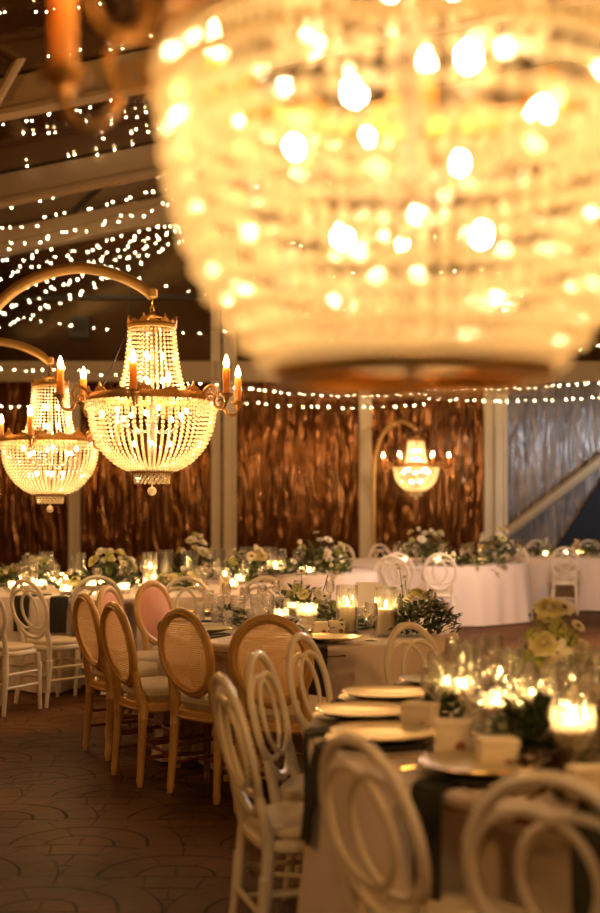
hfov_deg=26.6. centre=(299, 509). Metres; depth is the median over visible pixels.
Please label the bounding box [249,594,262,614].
glass tumbler
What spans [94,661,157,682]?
seat cushion
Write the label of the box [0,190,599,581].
wall
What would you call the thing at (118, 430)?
candle
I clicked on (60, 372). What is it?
candle
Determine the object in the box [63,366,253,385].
string
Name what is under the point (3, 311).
string
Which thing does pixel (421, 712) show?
box
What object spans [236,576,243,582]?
tealight
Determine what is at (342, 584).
glass
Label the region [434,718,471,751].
box
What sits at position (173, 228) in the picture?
string
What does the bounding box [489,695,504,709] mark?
tealight
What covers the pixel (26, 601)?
napkin
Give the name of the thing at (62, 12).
candle
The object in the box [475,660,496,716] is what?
wine glass
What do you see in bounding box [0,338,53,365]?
stand
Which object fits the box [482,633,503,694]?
wine glass
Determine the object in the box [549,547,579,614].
chair
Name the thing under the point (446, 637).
wine glass
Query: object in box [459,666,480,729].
wine glass
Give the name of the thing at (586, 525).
wall panel
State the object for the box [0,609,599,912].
floor
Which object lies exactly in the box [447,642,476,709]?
glass
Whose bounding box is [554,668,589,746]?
glass
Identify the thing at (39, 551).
glass
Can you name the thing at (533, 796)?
fork
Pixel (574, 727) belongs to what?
tealight
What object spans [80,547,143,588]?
flower arrangement
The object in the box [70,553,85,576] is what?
glass
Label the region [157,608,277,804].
cane chair
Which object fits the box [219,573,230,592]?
pillar candle
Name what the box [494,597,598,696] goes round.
flower arrangement
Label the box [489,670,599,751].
greenery garland
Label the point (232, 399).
string
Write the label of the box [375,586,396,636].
glass
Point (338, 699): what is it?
napkin
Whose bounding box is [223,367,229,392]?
candle
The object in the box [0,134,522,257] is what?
ceiling beam
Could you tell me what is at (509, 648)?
wine glass
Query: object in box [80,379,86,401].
candle
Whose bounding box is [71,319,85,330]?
grille
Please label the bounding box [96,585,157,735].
cane chair
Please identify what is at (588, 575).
tablecloth
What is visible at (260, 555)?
flower arrangement
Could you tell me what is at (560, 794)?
charger plate
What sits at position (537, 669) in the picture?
wine glass
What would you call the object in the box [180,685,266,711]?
seat cushion
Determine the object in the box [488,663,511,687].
bowl
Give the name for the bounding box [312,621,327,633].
box
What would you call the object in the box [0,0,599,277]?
ceiling
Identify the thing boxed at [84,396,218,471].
basket
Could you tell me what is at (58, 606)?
napkin
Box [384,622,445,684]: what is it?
chair
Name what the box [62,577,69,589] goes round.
pillar candle
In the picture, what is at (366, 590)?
card stand
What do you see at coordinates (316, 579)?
tablecloth
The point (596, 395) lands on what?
string
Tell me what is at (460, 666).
bowl
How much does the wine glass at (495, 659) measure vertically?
0.205 m
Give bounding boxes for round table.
[169,640,345,656]
[442,712,560,832]
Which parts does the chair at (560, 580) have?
leg, seat, frame, leg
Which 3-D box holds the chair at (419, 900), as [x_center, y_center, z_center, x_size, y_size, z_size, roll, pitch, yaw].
[0.328,0.979,3.000,0.504,0.945,0.415,0,0,-30]
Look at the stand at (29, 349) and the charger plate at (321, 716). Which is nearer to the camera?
the charger plate at (321, 716)
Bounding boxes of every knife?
[385,754,424,758]
[508,787,548,796]
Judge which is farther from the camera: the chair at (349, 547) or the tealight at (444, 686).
the chair at (349, 547)
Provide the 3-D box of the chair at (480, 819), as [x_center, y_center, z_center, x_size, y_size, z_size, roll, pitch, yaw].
[0.614,0.979,2.661,0.415,0.945,0.504,0,0,33]
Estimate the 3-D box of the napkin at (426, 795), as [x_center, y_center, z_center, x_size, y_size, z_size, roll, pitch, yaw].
[0.438,0.822,3.256,0.326,0.282,0.106,0,0,-38]
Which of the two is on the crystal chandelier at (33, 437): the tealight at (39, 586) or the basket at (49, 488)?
the basket at (49, 488)
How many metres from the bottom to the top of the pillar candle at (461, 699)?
0.078 m
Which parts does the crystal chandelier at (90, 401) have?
flame bulb, candle arm, flame bulb, power cord, flame bulb, candle arm, stem, chain, bead crown, candle arm, flame bulb, candle arm, flame bulb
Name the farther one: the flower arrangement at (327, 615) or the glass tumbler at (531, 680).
the flower arrangement at (327, 615)
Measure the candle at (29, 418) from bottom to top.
0.145 m
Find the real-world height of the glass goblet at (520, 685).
0.134 m
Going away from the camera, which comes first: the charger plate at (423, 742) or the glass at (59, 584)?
the charger plate at (423, 742)
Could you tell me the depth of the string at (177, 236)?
22.30 m
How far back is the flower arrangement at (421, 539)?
16.19 m
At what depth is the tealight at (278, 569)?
13.33 m
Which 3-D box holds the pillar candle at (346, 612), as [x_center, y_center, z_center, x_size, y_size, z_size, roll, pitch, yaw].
[0.265,0.590,7.144,0.092,0.180,0.092,0,0,0]
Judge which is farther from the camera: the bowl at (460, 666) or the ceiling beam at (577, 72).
the ceiling beam at (577, 72)
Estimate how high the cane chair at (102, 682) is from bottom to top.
0.965 m
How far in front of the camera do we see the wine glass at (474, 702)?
4.55 m
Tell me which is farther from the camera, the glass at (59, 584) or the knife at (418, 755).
the glass at (59, 584)
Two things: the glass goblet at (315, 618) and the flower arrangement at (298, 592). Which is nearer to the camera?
the glass goblet at (315, 618)
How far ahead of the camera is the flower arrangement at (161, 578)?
10.91 m
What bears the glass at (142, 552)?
on the tablecloth at (186, 600)
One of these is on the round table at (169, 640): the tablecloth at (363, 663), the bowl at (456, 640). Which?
the tablecloth at (363, 663)
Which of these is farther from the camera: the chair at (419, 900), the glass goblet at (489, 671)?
the glass goblet at (489, 671)
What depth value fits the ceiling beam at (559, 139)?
19.63 m
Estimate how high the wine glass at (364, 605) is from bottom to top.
0.205 m
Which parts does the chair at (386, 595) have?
seat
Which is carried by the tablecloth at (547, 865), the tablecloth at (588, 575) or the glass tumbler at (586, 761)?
the glass tumbler at (586, 761)
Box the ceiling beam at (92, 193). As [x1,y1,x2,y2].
[71,187,104,214]
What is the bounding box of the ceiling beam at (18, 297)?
[12,295,471,299]
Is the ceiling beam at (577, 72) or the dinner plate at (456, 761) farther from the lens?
the ceiling beam at (577, 72)
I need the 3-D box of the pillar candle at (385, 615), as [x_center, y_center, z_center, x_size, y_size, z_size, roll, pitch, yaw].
[0.473,0.590,6.974,0.092,0.180,0.092,0,0,0]
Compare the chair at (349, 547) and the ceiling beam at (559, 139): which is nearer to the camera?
the chair at (349, 547)
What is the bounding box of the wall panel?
[554,482,599,551]
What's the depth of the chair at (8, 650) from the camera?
9.02 m
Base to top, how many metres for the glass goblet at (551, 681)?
0.126 m
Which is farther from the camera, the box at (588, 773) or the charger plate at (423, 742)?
the charger plate at (423, 742)
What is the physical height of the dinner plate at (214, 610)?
0.024 m
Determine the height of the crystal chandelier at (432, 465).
1.160 m
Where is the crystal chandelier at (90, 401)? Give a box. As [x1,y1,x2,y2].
[53,287,243,495]
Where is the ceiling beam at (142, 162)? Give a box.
[0,63,561,207]
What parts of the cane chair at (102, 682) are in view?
cane panel, leg, frame, seat frame, leg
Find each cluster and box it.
[422,690,469,717]
[474,688,599,763]
[491,721,528,749]
[545,682,599,724]
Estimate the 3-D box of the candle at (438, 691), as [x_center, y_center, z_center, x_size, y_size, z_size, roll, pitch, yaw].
[0.504,0.608,4.350,0.078,0.082,0.078,0,0,3]
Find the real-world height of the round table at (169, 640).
0.751 m
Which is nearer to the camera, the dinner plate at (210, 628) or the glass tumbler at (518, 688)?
the glass tumbler at (518, 688)
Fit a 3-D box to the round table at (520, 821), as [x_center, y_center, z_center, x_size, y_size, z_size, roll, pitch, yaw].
[1.470,1.075,4.050,2.845,0.751,2.845,0,0,0]
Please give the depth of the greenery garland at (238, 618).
7.40 m
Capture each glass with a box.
[38,551,53,582]
[59,584,72,594]
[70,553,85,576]
[142,552,157,577]
[263,547,276,575]
[336,584,357,633]
[364,605,377,641]
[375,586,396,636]
[420,666,439,695]
[426,651,447,711]
[439,664,458,695]
[444,637,465,670]
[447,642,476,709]
[454,640,477,703]
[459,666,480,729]
[470,637,489,690]
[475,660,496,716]
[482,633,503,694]
[493,659,516,722]
[503,648,524,679]
[503,659,534,696]
[526,677,549,698]
[535,669,560,699]
[543,655,566,700]
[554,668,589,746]
[563,662,586,692]
[572,652,593,683]
[576,669,599,740]
[588,646,599,694]
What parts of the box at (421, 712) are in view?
lid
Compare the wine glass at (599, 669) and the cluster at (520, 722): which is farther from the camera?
the wine glass at (599, 669)
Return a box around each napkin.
[13,593,51,631]
[49,594,78,632]
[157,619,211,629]
[187,633,230,686]
[300,740,355,845]
[302,727,330,805]
[308,640,327,696]
[330,698,343,702]
[410,777,467,900]
[569,806,599,912]
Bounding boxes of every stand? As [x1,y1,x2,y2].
[0,262,156,310]
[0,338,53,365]
[356,582,381,618]
[372,420,417,557]
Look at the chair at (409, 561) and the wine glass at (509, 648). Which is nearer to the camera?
the wine glass at (509, 648)
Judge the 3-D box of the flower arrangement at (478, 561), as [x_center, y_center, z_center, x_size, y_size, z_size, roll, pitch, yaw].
[2.244,0.615,15.822,0.689,0.140,0.562,0,0,26]
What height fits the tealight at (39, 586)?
0.070 m
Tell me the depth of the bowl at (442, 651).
4.35 m
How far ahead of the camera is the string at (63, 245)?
21.23 m
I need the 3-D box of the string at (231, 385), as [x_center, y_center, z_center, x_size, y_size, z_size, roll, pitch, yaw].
[0.466,-2.134,22.550,3.703,0.212,0.069,0,0,-1]
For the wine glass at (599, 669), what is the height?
0.215 m
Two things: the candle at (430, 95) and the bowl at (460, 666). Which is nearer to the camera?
the candle at (430, 95)
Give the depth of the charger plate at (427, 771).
3.19 m
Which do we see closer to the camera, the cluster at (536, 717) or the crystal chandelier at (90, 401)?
the cluster at (536, 717)
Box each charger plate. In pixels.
[312,711,400,723]
[325,733,434,749]
[338,693,432,702]
[395,680,482,690]
[415,763,547,784]
[549,788,596,808]
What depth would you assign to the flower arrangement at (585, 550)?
19.03 m
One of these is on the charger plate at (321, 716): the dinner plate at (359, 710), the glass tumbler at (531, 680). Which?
the dinner plate at (359, 710)
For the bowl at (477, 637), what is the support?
on the wine glass at (477, 637)
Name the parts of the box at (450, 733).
lid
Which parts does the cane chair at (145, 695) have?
cane panel, leg, frame, leg, seat frame, leg, leg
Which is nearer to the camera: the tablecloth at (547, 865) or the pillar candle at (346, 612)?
the tablecloth at (547, 865)
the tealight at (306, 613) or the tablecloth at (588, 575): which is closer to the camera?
the tealight at (306, 613)
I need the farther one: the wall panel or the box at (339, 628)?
the wall panel
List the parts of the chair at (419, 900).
frame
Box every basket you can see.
[0,439,98,494]
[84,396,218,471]
[393,466,438,491]
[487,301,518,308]
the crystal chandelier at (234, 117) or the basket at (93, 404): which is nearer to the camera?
the crystal chandelier at (234, 117)
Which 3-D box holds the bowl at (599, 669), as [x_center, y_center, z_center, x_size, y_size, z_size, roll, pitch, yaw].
[0.866,0.535,3.788,0.080,0.116,0.080,0,0,0]
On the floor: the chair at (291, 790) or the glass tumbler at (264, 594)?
the chair at (291, 790)
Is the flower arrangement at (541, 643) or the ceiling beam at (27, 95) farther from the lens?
the ceiling beam at (27, 95)
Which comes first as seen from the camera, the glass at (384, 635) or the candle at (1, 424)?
the glass at (384, 635)
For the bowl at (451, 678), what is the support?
on the glass goblet at (451, 677)
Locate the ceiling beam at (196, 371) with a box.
[0,361,599,381]
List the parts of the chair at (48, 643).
leg, frame, leg, seat, leg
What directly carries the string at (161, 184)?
hanging from the ceiling
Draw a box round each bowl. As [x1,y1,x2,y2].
[426,651,447,684]
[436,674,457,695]
[450,674,477,706]
[454,640,477,672]
[459,666,480,699]
[470,637,489,664]
[475,660,496,689]
[482,633,503,666]
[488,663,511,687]
[493,659,516,691]
[576,669,599,708]
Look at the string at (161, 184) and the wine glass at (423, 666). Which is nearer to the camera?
the wine glass at (423, 666)
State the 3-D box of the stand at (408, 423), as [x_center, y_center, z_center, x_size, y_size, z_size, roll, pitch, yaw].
[1.568,-0.021,21.167,0.409,2.942,1.310,0,0,-45]
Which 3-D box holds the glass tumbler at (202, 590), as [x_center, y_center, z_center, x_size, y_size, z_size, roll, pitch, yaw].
[-0.626,0.619,8.601,0.085,0.148,0.085,0,0,0]
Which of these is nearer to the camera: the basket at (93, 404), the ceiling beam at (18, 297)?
the basket at (93, 404)
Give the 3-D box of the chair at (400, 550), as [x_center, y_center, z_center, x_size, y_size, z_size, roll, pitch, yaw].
[1.726,0.979,19.461,0.415,0.945,0.504,0,0,-4]
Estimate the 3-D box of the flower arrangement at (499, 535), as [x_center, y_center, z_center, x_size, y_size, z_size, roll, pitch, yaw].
[2.570,0.449,16.578,0.526,0.472,0.481,0,0,28]
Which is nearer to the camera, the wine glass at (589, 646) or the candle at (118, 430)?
the wine glass at (589, 646)
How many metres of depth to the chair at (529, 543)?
21.59 m
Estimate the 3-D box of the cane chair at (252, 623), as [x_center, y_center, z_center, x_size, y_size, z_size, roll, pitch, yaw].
[-0.084,0.968,6.197,0.491,0.965,0.560,0,0,14]
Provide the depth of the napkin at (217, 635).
6.78 m
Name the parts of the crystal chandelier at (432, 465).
stem, bead crown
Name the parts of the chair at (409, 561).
frame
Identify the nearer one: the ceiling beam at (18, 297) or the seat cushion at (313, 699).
the seat cushion at (313, 699)
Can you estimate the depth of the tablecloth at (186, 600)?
10.12 m
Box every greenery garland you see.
[209,603,377,633]
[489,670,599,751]
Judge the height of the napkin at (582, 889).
0.282 m
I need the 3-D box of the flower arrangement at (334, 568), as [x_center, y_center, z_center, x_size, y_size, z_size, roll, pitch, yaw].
[0.354,0.569,13.577,0.430,0.233,0.368,0,0,0]
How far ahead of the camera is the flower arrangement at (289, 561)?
13.35 m
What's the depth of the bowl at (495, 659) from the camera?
4.14 m
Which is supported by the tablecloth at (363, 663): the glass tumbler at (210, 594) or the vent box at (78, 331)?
the glass tumbler at (210, 594)
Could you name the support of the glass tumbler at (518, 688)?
on the tablecloth at (547, 865)
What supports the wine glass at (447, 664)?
on the tablecloth at (547, 865)
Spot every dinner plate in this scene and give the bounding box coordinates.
[179,625,233,632]
[188,607,224,613]
[307,633,362,641]
[316,701,400,719]
[329,721,434,742]
[341,685,429,700]
[398,672,479,686]
[419,749,542,776]
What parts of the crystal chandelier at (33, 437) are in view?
flame bulb, candle arm, stem, bead crown, candle arm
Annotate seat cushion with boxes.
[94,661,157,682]
[116,650,157,662]
[123,676,201,700]
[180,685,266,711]
[247,693,326,721]
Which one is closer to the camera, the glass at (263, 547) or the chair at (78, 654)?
the chair at (78, 654)
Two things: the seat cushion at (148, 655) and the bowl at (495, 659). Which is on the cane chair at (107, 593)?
the seat cushion at (148, 655)
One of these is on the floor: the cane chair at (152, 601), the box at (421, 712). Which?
the cane chair at (152, 601)
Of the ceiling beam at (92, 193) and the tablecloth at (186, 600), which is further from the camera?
the ceiling beam at (92, 193)
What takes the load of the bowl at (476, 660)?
on the wine glass at (477, 715)
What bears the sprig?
on the tablecloth at (547, 865)
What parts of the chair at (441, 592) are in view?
frame, seat, leg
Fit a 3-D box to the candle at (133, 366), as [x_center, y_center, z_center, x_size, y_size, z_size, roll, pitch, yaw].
[-0.877,-0.704,6.671,0.039,0.145,0.039,0,0,4]
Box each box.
[69,316,89,338]
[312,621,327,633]
[329,620,344,632]
[400,700,439,726]
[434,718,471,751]
[474,735,519,763]
[565,764,599,807]
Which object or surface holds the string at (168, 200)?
hanging from the ceiling
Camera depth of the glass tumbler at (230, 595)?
7.77 m
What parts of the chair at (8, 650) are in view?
leg, frame, leg, seat, leg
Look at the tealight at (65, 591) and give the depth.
10.20 m
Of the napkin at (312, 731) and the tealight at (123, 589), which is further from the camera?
the tealight at (123, 589)
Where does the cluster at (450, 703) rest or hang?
on the tablecloth at (547, 865)
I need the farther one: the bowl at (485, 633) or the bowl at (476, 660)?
the bowl at (485, 633)
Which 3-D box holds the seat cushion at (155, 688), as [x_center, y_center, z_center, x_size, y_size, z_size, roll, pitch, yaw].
[-0.736,0.962,6.900,0.424,0.097,0.444,0,0,-30]
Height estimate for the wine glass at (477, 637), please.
0.205 m
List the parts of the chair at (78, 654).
leg, leg, frame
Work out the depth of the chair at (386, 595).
14.35 m
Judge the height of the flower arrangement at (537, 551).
0.193 m
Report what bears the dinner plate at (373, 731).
on the charger plate at (423, 742)
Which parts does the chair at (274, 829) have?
leg, frame, leg, seat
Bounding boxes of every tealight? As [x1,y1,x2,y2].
[37,582,44,588]
[61,587,70,593]
[120,585,127,592]
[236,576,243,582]
[271,562,280,573]
[301,606,312,616]
[441,679,452,689]
[456,680,471,694]
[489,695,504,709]
[494,668,505,679]
[525,689,532,701]
[535,682,546,692]
[560,709,585,734]
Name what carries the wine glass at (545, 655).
on the tablecloth at (547, 865)
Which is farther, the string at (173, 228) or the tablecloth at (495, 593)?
the string at (173, 228)
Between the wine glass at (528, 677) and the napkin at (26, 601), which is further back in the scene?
the napkin at (26, 601)
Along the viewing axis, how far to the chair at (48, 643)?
9.42 m
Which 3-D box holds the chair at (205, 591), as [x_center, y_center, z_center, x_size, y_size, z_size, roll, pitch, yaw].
[-0.802,0.979,9.525,0.416,0.945,0.504,0,0,-20]
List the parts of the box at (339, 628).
lid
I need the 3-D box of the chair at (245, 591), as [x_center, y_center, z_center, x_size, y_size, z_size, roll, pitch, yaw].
[-0.236,0.979,9.513,0.415,0.945,0.504,0,0,-8]
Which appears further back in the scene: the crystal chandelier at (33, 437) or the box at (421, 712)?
the crystal chandelier at (33, 437)
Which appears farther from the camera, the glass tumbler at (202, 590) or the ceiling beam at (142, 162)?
the ceiling beam at (142, 162)
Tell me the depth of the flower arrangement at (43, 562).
11.51 m
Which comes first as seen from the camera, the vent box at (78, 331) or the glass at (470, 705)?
the glass at (470, 705)
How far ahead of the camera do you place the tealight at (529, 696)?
4.04 m
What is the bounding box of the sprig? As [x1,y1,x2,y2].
[514,747,578,773]
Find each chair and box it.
[0,598,41,716]
[10,579,84,707]
[71,575,123,695]
[73,593,157,760]
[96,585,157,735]
[100,601,210,787]
[134,580,173,650]
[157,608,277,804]
[165,576,212,607]
[211,672,304,912]
[228,614,326,812]
[239,576,287,606]
[246,650,303,900]
[286,632,332,873]
[319,732,525,912]
[334,544,354,558]
[369,544,390,557]
[373,555,408,608]
[380,553,415,611]
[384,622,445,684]
[398,543,422,557]
[422,553,456,622]
[462,770,599,912]
[504,545,528,562]
[525,540,547,550]
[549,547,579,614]
[579,540,598,550]
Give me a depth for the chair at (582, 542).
21.58 m
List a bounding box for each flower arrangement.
[0,564,28,588]
[7,553,63,584]
[46,569,92,588]
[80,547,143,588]
[155,566,201,589]
[169,532,217,578]
[222,544,277,581]
[266,556,307,574]
[274,563,333,616]
[291,531,352,572]
[307,592,356,622]
[315,554,352,573]
[366,564,461,634]
[392,527,456,563]
[430,552,472,564]
[450,555,508,565]
[474,526,517,561]
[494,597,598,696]
[521,543,571,555]
[565,540,599,555]
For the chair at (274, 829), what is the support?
on the floor
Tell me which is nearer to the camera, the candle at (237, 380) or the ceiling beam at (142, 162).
the candle at (237, 380)
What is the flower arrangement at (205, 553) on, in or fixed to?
on the tablecloth at (186, 600)
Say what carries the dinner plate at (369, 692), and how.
on the charger plate at (345, 697)
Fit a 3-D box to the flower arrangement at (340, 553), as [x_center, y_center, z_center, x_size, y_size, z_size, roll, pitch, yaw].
[0.241,0.457,13.738,0.660,0.455,0.571,0,0,-22]
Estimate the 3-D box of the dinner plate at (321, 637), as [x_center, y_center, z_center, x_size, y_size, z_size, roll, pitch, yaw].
[0.168,0.668,6.606,0.318,0.024,0.318,0,0,-5]
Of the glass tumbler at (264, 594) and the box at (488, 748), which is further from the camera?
the glass tumbler at (264, 594)
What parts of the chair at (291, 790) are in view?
frame, seat, leg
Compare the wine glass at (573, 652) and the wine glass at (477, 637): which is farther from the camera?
the wine glass at (477, 637)
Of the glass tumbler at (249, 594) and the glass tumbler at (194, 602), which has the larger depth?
the glass tumbler at (249, 594)
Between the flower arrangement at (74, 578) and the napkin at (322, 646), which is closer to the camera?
the napkin at (322, 646)
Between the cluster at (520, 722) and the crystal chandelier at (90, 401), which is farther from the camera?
the crystal chandelier at (90, 401)
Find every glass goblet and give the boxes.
[296,603,317,632]
[436,674,457,712]
[450,674,477,721]
[482,689,511,727]
[488,663,511,701]
[519,683,544,704]
[529,677,552,695]
[550,701,596,763]
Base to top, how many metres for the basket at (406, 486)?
0.400 m
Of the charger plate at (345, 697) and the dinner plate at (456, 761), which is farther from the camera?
the charger plate at (345, 697)
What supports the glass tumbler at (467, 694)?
on the tablecloth at (547, 865)
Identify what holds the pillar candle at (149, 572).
in the glass at (142, 552)
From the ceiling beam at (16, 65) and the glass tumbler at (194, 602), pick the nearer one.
the glass tumbler at (194, 602)
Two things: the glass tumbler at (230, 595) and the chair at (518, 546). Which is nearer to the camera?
the glass tumbler at (230, 595)
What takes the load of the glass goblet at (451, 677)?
on the tablecloth at (547, 865)
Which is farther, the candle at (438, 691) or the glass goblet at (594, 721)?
the candle at (438, 691)
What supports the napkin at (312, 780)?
on the tablecloth at (547, 865)
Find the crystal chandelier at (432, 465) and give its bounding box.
[381,431,450,499]
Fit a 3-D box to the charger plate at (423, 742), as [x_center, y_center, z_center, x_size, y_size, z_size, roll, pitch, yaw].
[0.244,0.676,3.741,0.340,0.014,0.340,0,0,-14]
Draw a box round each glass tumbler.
[194,602,205,619]
[202,590,213,606]
[209,594,224,622]
[230,595,245,615]
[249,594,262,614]
[261,594,274,613]
[430,663,451,699]
[454,650,475,690]
[465,694,486,735]
[496,648,519,687]
[498,686,519,714]
[509,678,532,693]
[577,719,599,763]
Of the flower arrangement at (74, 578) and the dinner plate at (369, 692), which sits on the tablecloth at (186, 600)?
the flower arrangement at (74, 578)
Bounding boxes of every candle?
[0,423,3,433]
[27,415,32,434]
[50,0,75,63]
[57,369,63,393]
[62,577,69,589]
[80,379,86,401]
[115,423,119,440]
[130,362,136,388]
[145,565,154,580]
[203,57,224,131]
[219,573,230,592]
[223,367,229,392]
[235,377,240,400]
[339,600,354,631]
[378,602,393,634]
[420,77,436,144]
[458,684,467,705]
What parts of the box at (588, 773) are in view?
lid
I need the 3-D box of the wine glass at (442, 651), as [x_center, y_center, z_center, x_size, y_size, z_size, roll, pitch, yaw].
[0.470,0.591,4.350,0.076,0.205,0.076,0,0,0]
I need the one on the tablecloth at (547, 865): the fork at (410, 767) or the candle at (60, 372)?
the fork at (410, 767)
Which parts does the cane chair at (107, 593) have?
frame, leg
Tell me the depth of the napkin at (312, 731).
3.92 m
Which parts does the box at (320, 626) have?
lid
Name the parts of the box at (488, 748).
lid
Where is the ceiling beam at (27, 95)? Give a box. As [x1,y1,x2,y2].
[0,0,595,121]
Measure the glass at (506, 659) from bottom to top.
0.214 m
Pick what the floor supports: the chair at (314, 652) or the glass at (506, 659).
the chair at (314, 652)
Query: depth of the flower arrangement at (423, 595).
7.03 m
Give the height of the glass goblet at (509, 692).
0.142 m
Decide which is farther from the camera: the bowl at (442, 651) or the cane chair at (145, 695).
the cane chair at (145, 695)
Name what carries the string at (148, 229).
hanging from the ceiling
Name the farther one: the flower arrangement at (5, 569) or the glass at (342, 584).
the flower arrangement at (5, 569)
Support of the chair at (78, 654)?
on the floor
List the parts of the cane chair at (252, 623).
leg, leg, cane panel, frame, seat frame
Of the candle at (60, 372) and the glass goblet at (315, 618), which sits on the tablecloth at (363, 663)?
the glass goblet at (315, 618)
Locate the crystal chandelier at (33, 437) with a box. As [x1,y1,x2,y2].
[0,365,121,511]
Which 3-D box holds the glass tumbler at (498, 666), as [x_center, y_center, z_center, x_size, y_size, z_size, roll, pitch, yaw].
[0.801,0.615,4.882,0.089,0.155,0.088,0,0,0]
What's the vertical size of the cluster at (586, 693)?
0.166 m
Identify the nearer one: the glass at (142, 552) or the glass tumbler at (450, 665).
the glass tumbler at (450, 665)
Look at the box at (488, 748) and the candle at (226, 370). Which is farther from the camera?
the candle at (226, 370)
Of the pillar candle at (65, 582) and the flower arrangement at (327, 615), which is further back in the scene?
the pillar candle at (65, 582)
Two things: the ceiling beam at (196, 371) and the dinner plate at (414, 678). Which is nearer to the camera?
the dinner plate at (414, 678)
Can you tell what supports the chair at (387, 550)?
on the floor
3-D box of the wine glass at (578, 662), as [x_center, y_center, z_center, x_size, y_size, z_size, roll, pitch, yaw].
[0.874,0.591,4.031,0.076,0.205,0.076,0,0,0]
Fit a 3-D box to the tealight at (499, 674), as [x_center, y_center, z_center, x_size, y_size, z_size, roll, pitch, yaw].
[0.722,0.588,4.577,0.045,0.043,0.044,0,0,0]
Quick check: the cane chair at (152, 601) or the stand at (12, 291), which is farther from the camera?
the cane chair at (152, 601)
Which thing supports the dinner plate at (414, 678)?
on the charger plate at (399, 682)
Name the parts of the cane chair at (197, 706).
leg, cane panel, frame, seat frame, leg, leg, leg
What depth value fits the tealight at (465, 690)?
4.13 m
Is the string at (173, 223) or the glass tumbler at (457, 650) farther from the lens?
the string at (173, 223)
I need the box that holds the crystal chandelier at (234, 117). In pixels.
[36,0,599,395]
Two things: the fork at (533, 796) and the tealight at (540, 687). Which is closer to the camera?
the fork at (533, 796)
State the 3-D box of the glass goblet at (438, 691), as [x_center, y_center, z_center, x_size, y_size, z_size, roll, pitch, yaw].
[0.504,0.630,4.350,0.078,0.126,0.078,0,0,3]
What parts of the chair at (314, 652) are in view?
leg, frame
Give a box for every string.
[0,184,162,228]
[0,200,168,243]
[0,229,148,279]
[0,311,214,332]
[1,223,173,290]
[1,236,177,325]
[4,228,175,314]
[63,245,200,292]
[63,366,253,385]
[231,385,364,395]
[232,399,426,408]
[429,395,599,401]
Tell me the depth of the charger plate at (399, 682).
4.86 m
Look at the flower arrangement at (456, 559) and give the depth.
15.65 m
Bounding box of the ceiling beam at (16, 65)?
[0,58,25,103]
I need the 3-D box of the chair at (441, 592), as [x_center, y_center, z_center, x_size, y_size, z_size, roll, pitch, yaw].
[1.673,0.979,15.239,0.415,0.945,0.504,0,0,4]
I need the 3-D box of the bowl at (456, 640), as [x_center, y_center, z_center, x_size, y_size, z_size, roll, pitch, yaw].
[0.596,0.528,4.553,0.084,0.121,0.084,0,0,0]
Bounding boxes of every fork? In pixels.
[399,766,415,770]
[525,788,548,799]
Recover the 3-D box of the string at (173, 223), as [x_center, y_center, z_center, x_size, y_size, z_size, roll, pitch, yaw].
[-3.593,-4.247,21.398,3.274,1.336,0.176,0,0,0]
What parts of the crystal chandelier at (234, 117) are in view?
candle arm, candle arm, flame bulb, candle arm, bulb, bulb, bulb, bulb, bead crown, stem, candle arm, flame bulb, bulb, bulb, bulb, bulb, candle arm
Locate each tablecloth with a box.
[0,578,284,694]
[151,605,462,783]
[193,567,378,605]
[297,671,599,912]
[315,558,533,626]
[491,552,599,610]

